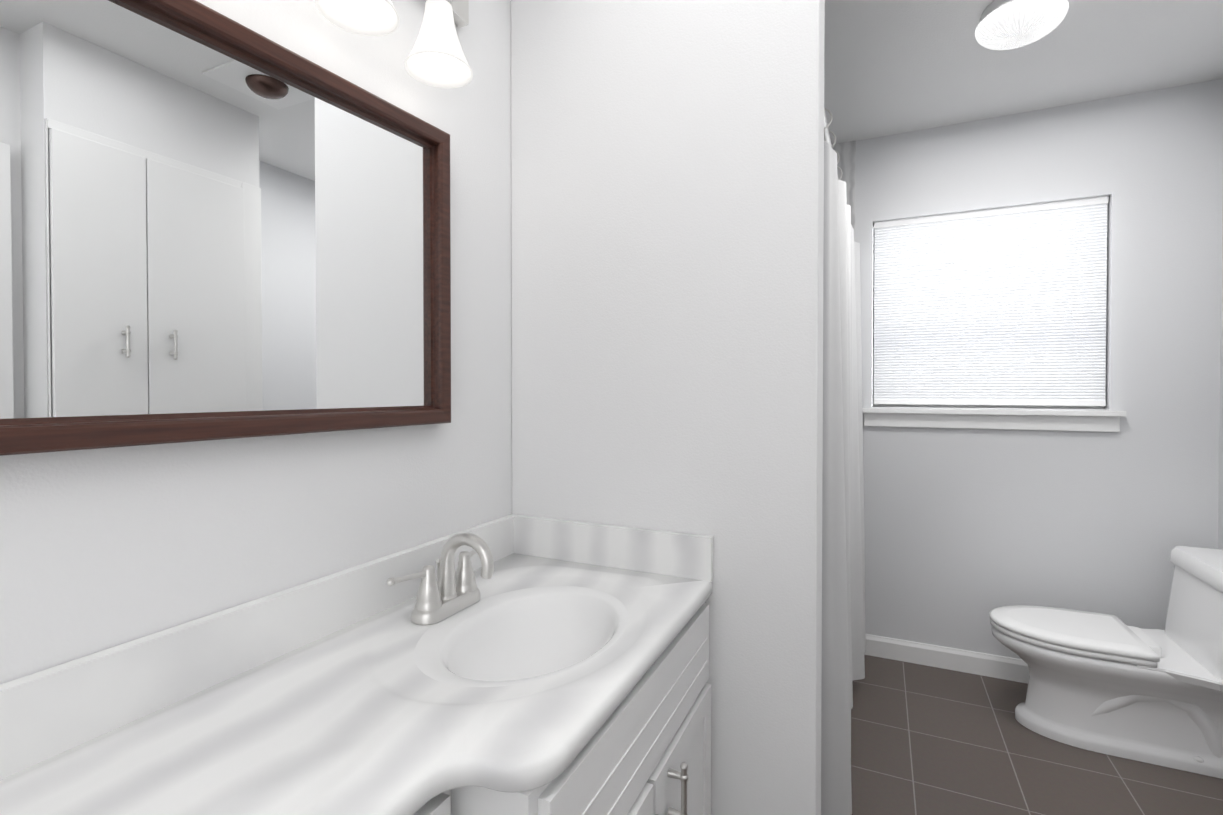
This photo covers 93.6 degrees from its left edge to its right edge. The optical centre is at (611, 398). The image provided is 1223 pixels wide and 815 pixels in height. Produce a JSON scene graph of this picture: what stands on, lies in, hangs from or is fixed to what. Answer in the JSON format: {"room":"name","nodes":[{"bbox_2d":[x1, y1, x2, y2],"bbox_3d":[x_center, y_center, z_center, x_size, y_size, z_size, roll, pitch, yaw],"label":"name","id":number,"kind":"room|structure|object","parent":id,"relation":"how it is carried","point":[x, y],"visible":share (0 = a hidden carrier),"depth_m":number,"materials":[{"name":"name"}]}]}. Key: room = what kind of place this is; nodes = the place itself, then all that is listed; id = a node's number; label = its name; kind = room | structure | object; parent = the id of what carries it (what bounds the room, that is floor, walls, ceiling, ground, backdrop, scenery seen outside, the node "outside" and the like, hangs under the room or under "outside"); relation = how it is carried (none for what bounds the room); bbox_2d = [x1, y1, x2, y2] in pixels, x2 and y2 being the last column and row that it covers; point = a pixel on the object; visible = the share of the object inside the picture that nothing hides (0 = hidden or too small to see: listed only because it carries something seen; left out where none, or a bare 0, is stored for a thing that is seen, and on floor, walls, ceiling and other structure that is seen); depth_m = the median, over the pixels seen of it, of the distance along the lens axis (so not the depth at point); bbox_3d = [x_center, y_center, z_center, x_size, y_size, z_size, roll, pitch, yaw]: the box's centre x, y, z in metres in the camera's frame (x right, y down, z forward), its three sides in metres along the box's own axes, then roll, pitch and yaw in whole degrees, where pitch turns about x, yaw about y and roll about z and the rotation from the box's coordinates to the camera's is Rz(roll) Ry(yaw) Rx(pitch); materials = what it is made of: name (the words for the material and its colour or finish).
{"room":"bathroom","nodes":[
{"label":"bathroom","id":0,"kind":"room"},
{"bbox_2d":[0,0,511,683],"bbox_3d":[-0.359,0.012,1.408,0.100,2.440,3.906,0,1,25],"label":"wall","id":1,"kind":"structure","parent":0,"point":[102,548],"depth_m":0.95,"materials":[{"name":"white paint"}]},
{"bbox_2d":[0,0,450,455],"bbox_3d":[-0.582,-0.252,0.766,0.034,0.620,1.051,0,1,25],"label":"mirror","id":2,"kind":"object","parent":1,"relation":"attached to","point":[215,225],"visible":1,"depth_m":0.80,"materials":[{"name":"brown wood"}]},
{"bbox_2d":[315,0,398,35],"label":"sconce","id":3,"kind":"object","parent":1,"relation":"attached to","point":[362,17],"depth_m":0.99,"materials":[{"name":"white glass"}]},
{"bbox_2d":[405,0,472,87],"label":"sconce","id":4,"kind":"object","parent":1,"relation":"attached to","point":[436,57],"depth_m":1.11,"materials":[{"name":"white glass"}]},
{"bbox_2d":[511,0,824,814],"bbox_3d":[0.105,0.013,1.390,0.757,2.440,0.115,0,1,25],"label":"wall","id":5,"kind":"structure","parent":0,"point":[667,202],"depth_m":1.28,"materials":[{"name":"white paint"}]},
{"bbox_2d":[832,140,855,241],"bbox_3d":[0.474,-0.197,2.170,0.761,2.039,1.614,0,1,25],"label":"wall","id":6,"kind":"structure","parent":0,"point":[846,151],"depth_m":2.73,"materials":[{"name":"paint"}]},
{"bbox_2d":[821,108,865,814],"bbox_3d":[0.801,0.196,2.017,0.155,1.948,1.605,0,1,25],"label":"shower curtain","id":7,"kind":"object","parent":6,"relation":"hanging from","point":[843,608],"visible":0.83,"depth_m":1.61,"materials":[{"name":"fabric"}]},
{"bbox_2d":[824,0,1222,143],"bbox_3d":[0.614,-1.242,0.937,2.250,0.080,3.906,0,1,25],"label":"ceiling","id":8,"kind":"structure","parent":0,"point":[891,67],"depth_m":2.06,"materials":[{"name":"white paint"}]},
{"bbox_2d":[975,0,1068,49],"bbox_3d":[1.263,-1.161,1.774,0.236,0.102,0.236,0,1,25],"label":"flush ceiling light","id":9,"kind":"object","parent":8,"relation":"attached to","point":[1007,24],"visible":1,"depth_m":1.73,"materials":[{"name":"white glass"}]},
{"bbox_2d":[851,655,1222,814],"bbox_3d":[0.614,1.263,0.968,2.250,0.050,3.906,0,1,25],"label":"floor","id":10,"kind":"structure","parent":0,"point":[928,740],"depth_m":1.92,"materials":[{"name":"tile"}]},
{"bbox_2d":[0,514,713,814],"bbox_3d":[-0.419,0.753,0.490,0.575,0.982,1.972,0,1,25],"label":"bathroom vanity","id":11,"kind":"object","parent":10,"relation":"on","point":[512,664],"visible":1,"depth_m":0.80,"materials":[{"name":"white stone"}]},
{"bbox_2d":[989,546,1222,778],"bbox_3d":[1.823,0.886,2.061,0.785,0.676,0.448,0,1,25],"label":"toilet","id":12,"kind":"object","parent":10,"relation":"on","point":[1112,685],"visible":1,"depth_m":1.97,"materials":[{"name":"white ceramic"}]},
{"bbox_2d":[855,78,1222,658],"bbox_3d":[1.421,-0.004,2.676,2.050,2.440,0.100,0,1,25],"label":"wall","id":13,"kind":"structure","parent":0,"point":[967,531],"depth_m":2.38,"materials":[{"name":"white paint"}]},
{"bbox_2d":[864,634,1028,683],"bbox_3d":[1.738,1.171,2.479,1.260,0.095,0.014,0,1,25],"label":"baseboard","id":14,"kind":"structure","parent":13,"relation":"attached to","point":[991,665],"depth_m":2.57,"materials":[{"name":"white wood"}]},
{"bbox_2d":[862,196,1125,431],"bbox_3d":[1.639,-0.349,2.545,0.968,0.963,0.135,0,1,25],"label":"window","id":15,"kind":"structure","parent":13,"relation":"in","point":[977,314],"depth_m":2.52,"materials":[{"name":"white fabric"}]},
{"bbox_2d":[1218,197,1222,549],"bbox_3d":[2.107,0.010,1.606,0.100,2.440,1.456,0,1,25],"label":"wall","id":16,"kind":"structure","parent":0,"point":[1220,521],"depth_m":2.19,"materials":[{"name":"white paint"}]}
]}

